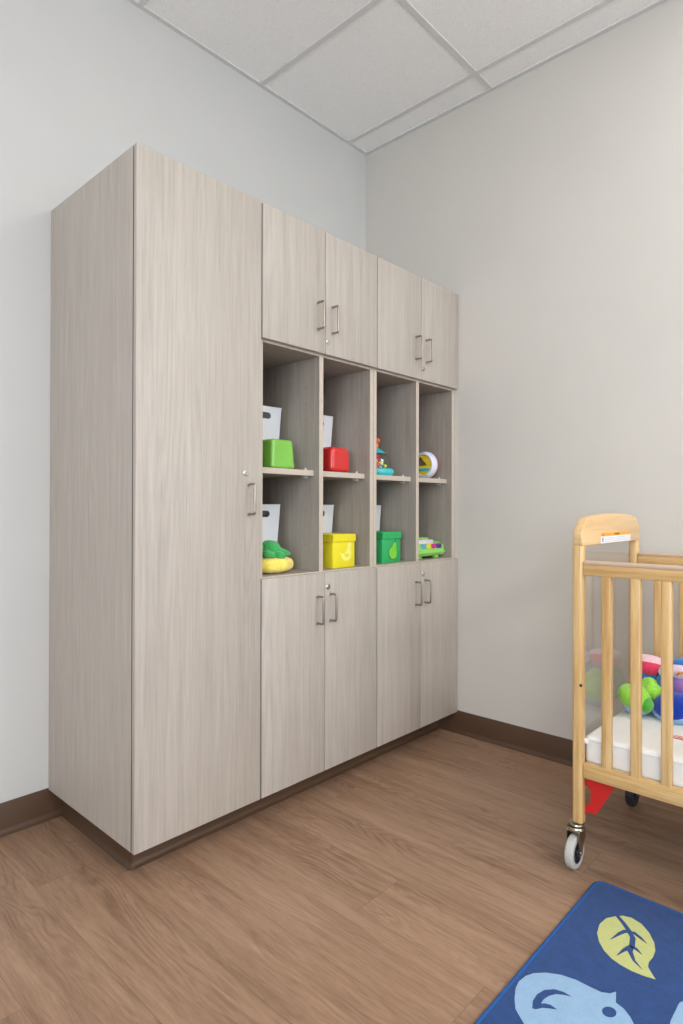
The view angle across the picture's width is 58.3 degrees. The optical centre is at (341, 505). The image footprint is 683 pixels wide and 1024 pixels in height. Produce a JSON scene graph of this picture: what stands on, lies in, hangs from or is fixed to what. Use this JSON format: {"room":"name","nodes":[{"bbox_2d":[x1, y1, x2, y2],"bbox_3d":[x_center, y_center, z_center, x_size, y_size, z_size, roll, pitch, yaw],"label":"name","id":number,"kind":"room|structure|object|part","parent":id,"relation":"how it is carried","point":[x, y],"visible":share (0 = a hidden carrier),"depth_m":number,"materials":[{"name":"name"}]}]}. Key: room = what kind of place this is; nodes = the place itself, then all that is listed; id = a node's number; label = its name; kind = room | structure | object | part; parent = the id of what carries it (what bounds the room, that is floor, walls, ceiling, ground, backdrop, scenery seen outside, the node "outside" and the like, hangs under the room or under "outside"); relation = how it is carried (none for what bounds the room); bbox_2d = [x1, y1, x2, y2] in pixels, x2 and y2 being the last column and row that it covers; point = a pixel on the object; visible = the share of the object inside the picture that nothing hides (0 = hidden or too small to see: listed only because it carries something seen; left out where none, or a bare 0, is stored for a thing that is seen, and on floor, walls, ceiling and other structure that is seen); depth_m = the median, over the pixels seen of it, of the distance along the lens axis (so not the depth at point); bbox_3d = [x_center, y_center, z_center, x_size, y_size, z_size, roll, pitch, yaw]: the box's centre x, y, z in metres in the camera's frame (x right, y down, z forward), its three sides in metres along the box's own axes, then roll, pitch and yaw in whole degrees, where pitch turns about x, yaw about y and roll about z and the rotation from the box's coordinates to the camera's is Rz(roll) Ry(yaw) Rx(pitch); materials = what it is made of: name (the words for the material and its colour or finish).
{"room":"daycare nursery room","nodes":[
{"label":"daycare nursery room","id":0,"kind":"room"},
{"bbox_2d":[0,0,365,802],"bbox_3d":[-1.674,-0.435,1.530,0.100,3.252,5.200,0,0,43],"label":"wall","id":1,"kind":"structure","parent":0,"point":[82,82],"depth_m":2.16,"materials":[{"name":"grey paint"}]},
{"bbox_2d":[0,720,438,869],"bbox_3d":[-1.423,1.037,1.352,0.503,0.107,5.097,0,0,43],"label":"baseboard","id":2,"kind":"structure","parent":1,"relation":"attached to","point":[130,861],"depth_m":2.10,"materials":[{"name":"brown plastic"}]},
{"bbox_2d":[0,728,682,1023],"bbox_3d":[0.518,1.136,-0.449,5.799,0.100,5.100,0,0,43],"label":"floor","id":3,"kind":"structure","parent":0,"point":[412,883],"depth_m":1.72,"materials":[{"name":"brown wood"}]},
{"bbox_2d":[49,142,261,854],"bbox_3d":[-0.634,0.029,2.106,0.633,2.134,0.464,0,0,43],"label":"tall cabinet","id":4,"kind":"object","parent":3,"relation":"on","point":[155,366],"visible":1,"depth_m":1.90,"materials":[{"name":"laminate"}]},
{"bbox_3d":[-0.436,-0.022,1.919,0.016,2.032,0.459,0,0,43],"label":"door","id":5,"kind":"part","parent":4,"relation":"part of","materials":[{"name":"laminate"}]},
{"bbox_3d":[-0.296,-0.022,2.032,0.037,0.112,0.012,0,0,43],"label":"handle","id":6,"kind":"part","parent":4,"relation":"part of","materials":[{"name":"silver metal"}]},
{"bbox_2d":[260,202,376,798],"bbox_3d":[-0.268,0.032,2.501,0.633,2.134,0.614,0,0,43],"label":"tall cabinet","id":7,"kind":"object","parent":3,"relation":"on","point":[319,289],"visible":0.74,"depth_m":2.34,"materials":[{"name":"laminate"}]},
{"bbox_2d":[262,504,280,542],"bbox_3d":[-0.404,0.120,2.448,0.261,0.254,0.198,0,0,43],"label":"storage bin","id":8,"kind":"object","parent":7,"relation":"on","point":[270,513],"visible":0.16,"depth_m":2.40,"materials":[{"name":"white plastic"}]},
{"bbox_2d":[263,405,281,439],"bbox_3d":[-0.400,-0.262,2.454,0.261,0.254,0.198,0,0,43],"label":"storage bin","id":9,"kind":"object","parent":7,"relation":"on","point":[271,415],"visible":0.23,"depth_m":2.40,"materials":[{"name":"white plastic"}]},
{"bbox_2d":[262,540,292,573],"bbox_3d":[-0.270,0.187,2.266,0.165,0.122,0.200,0,0,43],"label":"plush toy","id":10,"kind":"object","parent":7,"relation":"on","point":[274,559],"visible":0.67,"depth_m":2.21,"materials":[{"name":"yellow fabric"}]},
{"bbox_2d":[263,439,293,468],"bbox_3d":[-0.248,-0.190,2.275,0.105,0.108,0.114,0,0,43],"label":"cube","id":11,"kind":"object","parent":7,"relation":"on","point":[277,453],"visible":0.7,"depth_m":2.23,"materials":[{"name":"plastic"}]},
{"bbox_2d":[263,467,313,477],"bbox_3d":[-0.396,-0.125,2.419,0.537,0.021,0.274,0,0,43],"label":"shelf","id":12,"kind":"object","parent":7,"relation":"attached to","point":[297,472],"depth_m":2.29,"materials":[{"name":"laminate"}]},
{"bbox_3d":[-0.173,0.624,2.201,0.016,0.745,0.303,0,0,43],"label":"door","id":13,"kind":"part","parent":7,"relation":"part of","materials":[{"name":"laminate"}]},
{"bbox_3d":[-0.170,-0.805,2.208,0.016,0.462,0.303,0,0,43],"label":"door","id":14,"kind":"part","parent":7,"relation":"part of","materials":[{"name":"laminate"}]},
{"bbox_3d":[-0.076,0.387,2.268,0.037,0.112,0.012,0,0,43],"label":"handle","id":15,"kind":"part","parent":7,"relation":"part of","materials":[{"name":"silver metal"}]},
{"bbox_3d":[-0.075,-0.708,2.272,0.037,0.112,0.012,0,0,43],"label":"handle","id":16,"kind":"part","parent":7,"relation":"part of","materials":[{"name":"silver metal"}]},
{"bbox_2d":[323,415,332,446],"bbox_3d":[-0.198,-0.261,2.672,0.261,0.254,0.198,0,0,43],"label":"storage bin","id":17,"kind":"object","parent":7,"relation":"on","point":[327,420],"visible":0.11,"depth_m":2.63,"materials":[{"name":"white plastic"}]},
{"bbox_2d":[323,505,333,532],"bbox_3d":[-0.195,0.122,2.674,0.261,0.254,0.198,0,0,43],"label":"storage bin","id":18,"kind":"object","parent":7,"relation":"on","point":[327,509],"visible":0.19,"depth_m":2.63,"materials":[{"name":"white plastic"}]},
{"bbox_3d":[-0.029,0.385,2.318,0.037,0.112,0.012,0,0,43],"label":"handle","id":19,"kind":"part","parent":7,"relation":"part of","materials":[{"name":"silver metal"}]},
{"bbox_3d":[-0.022,-0.707,2.329,0.037,0.112,0.012,0,0,43],"label":"handle","id":20,"kind":"part","parent":7,"relation":"part of","materials":[{"name":"silver metal"}]},
{"bbox_2d":[323,447,348,472],"bbox_3d":[-0.037,-0.186,2.503,0.104,0.103,0.114,0,0,43],"label":"cube","id":21,"kind":"object","parent":7,"relation":"on","point":[335,459],"visible":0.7,"depth_m":2.45,"materials":[{"name":"red plastic"}]},
{"bbox_2d":[323,533,355,567],"bbox_3d":[-0.039,0.181,2.516,0.138,0.134,0.138,0,0,43],"label":"lidded box","id":22,"kind":"object","parent":7,"relation":"on","point":[338,548],"visible":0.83,"depth_m":2.45,"materials":[{"name":"yellow cardboard"}]},
{"bbox_3d":[-0.039,0.129,2.516,0.138,0.030,0.138,0,0,43],"label":"lid","id":23,"kind":"part","parent":22,"relation":"part of","materials":[{"name":"yellow cardboard"}]},
{"bbox_2d":[323,471,363,480],"bbox_3d":[-0.194,-0.123,2.637,0.537,0.021,0.274,0,0,43],"label":"shelf","id":24,"kind":"object","parent":7,"relation":"attached to","point":[327,475],"depth_m":2.52,"materials":[{"name":"laminate"}]},
{"bbox_3d":[0.035,0.625,2.425,0.016,0.745,0.304,0,0,43],"label":"door","id":25,"kind":"part","parent":7,"relation":"part of","materials":[{"name":"laminate"}]},
{"bbox_3d":[0.038,-0.804,2.433,0.016,0.462,0.304,0,0,43],"label":"door","id":26,"kind":"part","parent":7,"relation":"part of","materials":[{"name":"laminate"}]},
{"bbox_2d":[373,257,457,746],"bbox_3d":[0.153,0.035,2.954,0.633,2.134,0.621,0,0,43],"label":"tall cabinet","id":27,"kind":"object","parent":3,"relation":"on","point":[415,377],"visible":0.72,"depth_m":2.80,"materials":[{"name":"laminate"}]},
{"bbox_2d":[376,505,380,530],"bbox_3d":[0.026,0.123,2.912,0.261,0.254,0.198,0,0,43],"label":"storage bin","id":28,"kind":"object","parent":27,"relation":"on","point":[378,507],"visible":0.08,"depth_m":2.88,"materials":[{"name":"white plastic"}]},
{"bbox_2d":[376,438,393,475],"bbox_3d":[0.156,-0.217,2.725,0.156,0.169,0.156,0,0,43],"label":"toy","id":29,"kind":"object","parent":27,"relation":"on","point":[379,470],"visible":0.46,"depth_m":2.69,"materials":[{"name":"teal plastic"}]},
{"bbox_2d":[376,531,401,562],"bbox_3d":[0.172,0.182,2.746,0.138,0.135,0.138,0,0,43],"label":"lidded box","id":30,"kind":"object","parent":27,"relation":"on","point":[387,542],"visible":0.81,"depth_m":2.69,"materials":[{"name":"green cardboard"}]},
{"bbox_3d":[0.173,0.130,2.746,0.138,0.030,0.138,0,0,43],"label":"lid","id":31,"kind":"part","parent":30,"relation":"part of","materials":[{"name":"green cardboard"}]},
{"bbox_2d":[376,475,410,482],"bbox_3d":[0.024,-0.121,2.871,0.537,0.021,0.278,0,0,43],"label":"shelf","id":32,"kind":"object","parent":27,"relation":"attached to","point":[379,478],"depth_m":2.73,"materials":[{"name":"laminate"}]},
{"bbox_3d":[0.250,-0.802,2.660,0.016,0.462,0.307,0,0,43],"label":"door","id":33,"kind":"part","parent":27,"relation":"part of","materials":[{"name":"laminate"}]},
{"bbox_3d":[0.246,0.627,2.653,0.016,0.745,0.307,0,0,43],"label":"door","id":34,"kind":"part","parent":27,"relation":"part of","materials":[{"name":"laminate"}]},
{"bbox_3d":[0.346,-0.705,2.726,0.037,0.112,0.012,0,0,43],"label":"handle","id":35,"kind":"part","parent":27,"relation":"part of","materials":[{"name":"silver metal"}]},
{"bbox_3d":[0.345,0.390,2.722,0.037,0.112,0.012,0,0,43],"label":"handle","id":36,"kind":"part","parent":27,"relation":"part of","materials":[{"name":"silver metal"}]},
{"bbox_3d":[0.392,0.388,2.772,0.037,0.112,0.012,0,0,43],"label":"handle","id":37,"kind":"part","parent":27,"relation":"part of","materials":[{"name":"silver metal"}]},
{"bbox_2d":[419,452,437,477],"bbox_3d":[0.407,-0.198,2.995,0.134,0.134,0.052,0,0,38],"label":"roller rattle","id":38,"kind":"object","parent":27,"relation":"on","point":[428,462],"visible":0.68,"depth_m":2.97,"materials":[{"name":"white plastic"}]},
{"bbox_3d":[0.409,-0.198,2.998,0.094,0.094,0.004,0,0,38],"label":"plate","id":39,"kind":"part","parent":38,"relation":"part of","materials":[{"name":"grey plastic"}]},
{"bbox_3d":[0.399,-0.704,2.783,0.037,0.112,0.012,0,0,43],"label":"handle","id":40,"kind":"part","parent":27,"relation":"part of","materials":[{"name":"silver metal"}]},
{"bbox_2d":[419,537,444,558],"bbox_3d":[0.390,0.202,2.950,0.106,0.099,0.238,0,0,43],"label":"piano","id":41,"kind":"object","parent":27,"relation":"on","point":[427,547],"visible":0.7,"depth_m":2.93,"materials":[{"name":"green plastic"}]},
{"bbox_2d":[419,477,446,483],"bbox_3d":[0.227,-0.120,3.090,0.537,0.021,0.272,0,0,43],"label":"shelf","id":42,"kind":"object","parent":27,"relation":"attached to","point":[433,480],"depth_m":2.95,"materials":[{"name":"laminate"}]},
{"bbox_3d":[0.459,-0.800,2.886,0.016,0.462,0.302,0,0,43],"label":"door","id":43,"kind":"part","parent":27,"relation":"part of","materials":[{"name":"laminate"}]},
{"bbox_3d":[0.456,0.628,2.878,0.016,0.745,0.302,0,0,43],"label":"door","id":44,"kind":"part","parent":27,"relation":"part of","materials":[{"name":"laminate"}]},
{"bbox_2d":[474,881,682,1023],"bbox_3d":[1.040,1.086,0.449,2.257,0.011,1.565,0,0,43],"label":"rug","id":45,"kind":"object","parent":3,"relation":"on","point":[616,957],"visible":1,"depth_m":1.43,"materials":[{"name":"blue carpet"}]},
{"bbox_2d":[564,513,682,869],"bbox_3d":[1.248,0.561,1.726,1.030,1.074,0.632,0,0,43],"label":"crib","id":46,"kind":"object","parent":3,"relation":"on","point":[664,569],"visible":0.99,"depth_m":1.81,"materials":[{"name":"brown wood"}]},
{"bbox_3d":[0.723,0.538,1.867,0.032,0.851,0.030,0,0,43],"label":"post","id":47,"kind":"part","parent":46,"relation":"part of","materials":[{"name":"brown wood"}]},
{"bbox_3d":[0.782,0.875,1.840,0.092,0.124,0.030,0,0,43],"label":"red lever","id":48,"kind":"part","parent":46,"relation":"part of","materials":[{"name":"paint"}]},
{"bbox_2d":[602,536,628,541],"bbox_3d":[0.923,0.110,2.057,0.001,0.014,0.264,0,0,43],"label":"label","id":49,"kind":"object","parent":46,"relation":"attached to","point":[604,538],"depth_m":2.05,"materials":[{"name":"white paper"}]},
{"bbox_3d":[1.079,0.193,1.540,0.936,0.033,0.026,0,0,43],"label":"rail","id":50,"kind":"part","parent":46,"relation":"part of","materials":[{"name":"brown wood"}]},
{"bbox_3d":[1.079,0.171,1.540,0.934,0.014,0.028,0,0,43],"label":"teething rail","id":51,"kind":"part","parent":46,"relation":"part of","materials":[{"name":"beige plastic"}]},
{"bbox_3d":[1.078,0.796,1.537,0.936,0.046,0.026,0,0,43],"label":"rail","id":52,"kind":"part","parent":46,"relation":"part of","materials":[{"name":"brown wood"}]},
{"bbox_3d":[1.068,0.541,2.237,0.032,0.851,0.030,0,0,43],"label":"post","id":53,"kind":"part","parent":46,"relation":"part of","materials":[{"name":"brown wood"}]},
{"bbox_2d":[586,709,682,787],"bbox_3d":[1.244,0.742,1.724,0.942,0.093,0.470,0,0,43],"label":"mattress","id":54,"kind":"object","parent":46,"relation":"on","point":[651,725],"visible":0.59,"depth_m":1.81,"materials":[{"name":"white fabric"}]},
{"bbox_2d":[617,677,660,714],"bbox_3d":[1.025,0.637,2.080,0.129,0.125,0.208,0,0,43],"label":"plush toy","id":55,"kind":"object","parent":54,"relation":"on","point":[651,689],"visible":0.7,"depth_m":2.03,"materials":[{"name":"green fabric"}]},
{"bbox_2d":[642,654,674,691],"bbox_3d":[1.082,0.609,2.112,0.147,0.182,0.127,0,0,43],"label":"plush toy","id":56,"kind":"object","parent":54,"relation":"on","point":[651,664],"visible":0.42,"depth_m":2.08,"materials":[{"name":"red fabric"}]},
{"bbox_3d":[1.061,0.591,2.104,0.095,0.040,0.057,0,0,43],"label":"arm","id":57,"kind":"part","parent":56,"relation":"part of"},
{"bbox_3d":[1.091,0.595,2.058,0.060,0.098,0.062,0,0,43],"label":"arm","id":58,"kind":"part","parent":56,"relation":"part of"},
{"bbox_2d":[652,692,682,724],"bbox_3d":[1.083,0.654,1.992,0.148,0.090,0.107,0,0,43],"label":"plush toy","id":59,"kind":"object","parent":54,"relation":"on","point":[677,697],"visible":0.59,"depth_m":1.96,"materials":[{"name":"blue fabric"}]},
{"bbox_2d":[673,657,682,693],"bbox_3d":[1.158,0.605,2.040,0.131,0.188,0.120,0,0,43],"label":"plush toy","id":60,"kind":"object","parent":54,"relation":"on","point":[677,662],"visible":0.57,"depth_m":2.02,"materials":[{"name":"purple fabric"}]},
{"bbox_2d":[673,657,682,678],"bbox_3d":[1.159,0.549,2.046,0.124,0.075,0.110,0,0,43],"label":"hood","id":61,"kind":"object","parent":60,"relation":"attached to","point":[677,662],"depth_m":2.03,"materials":[{"name":"white fabric"}]},
{"bbox_3d":[1.422,0.195,1.909,0.936,0.033,0.026,0,0,43],"label":"rail","id":62,"kind":"part","parent":46,"relation":"part of","materials":[{"name":"brown wood"}]},
{"bbox_3d":[1.422,0.174,1.910,0.934,0.014,0.028,0,0,43],"label":"teething rail","id":63,"kind":"part","parent":46,"relation":"part of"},
{"bbox_2d":[137,0,656,150],"bbox_3d":[0.525,-2.020,-0.433,5.799,0.094,5.100,0,0,43],"label":"ceiling","id":64,"kind":"structure","parent":0,"point":[384,62],"depth_m":2.60,"materials":[{"name":"tile"}]},
{"bbox_2d":[127,0,667,155],"bbox_3d":[0.525,-1.970,-0.433,5.799,0.009,5.100,0,0,43],"label":"grid","id":65,"kind":"object","parent":64,"relation":"attached to","point":[140,4],"depth_m":2.66,"materials":[{"name":"white metal"}]},
{"bbox_2d":[366,0,682,739],"bbox_3d":[2.291,-0.427,1.465,5.999,3.252,0.100,0,0,43],"label":"wall","id":66,"kind":"structure","parent":0,"point":[550,201],"depth_m":2.66,"materials":[{"name":"beige paint"}]},
{"bbox_2d":[439,710,585,766],"bbox_3d":[2.422,1.045,1.253,5.325,0.107,0.016,0,0,43],"label":"baseboard","id":67,"kind":"structure","parent":66,"relation":"attached to","point":[550,747],"depth_m":2.79,"materials":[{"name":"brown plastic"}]}
]}

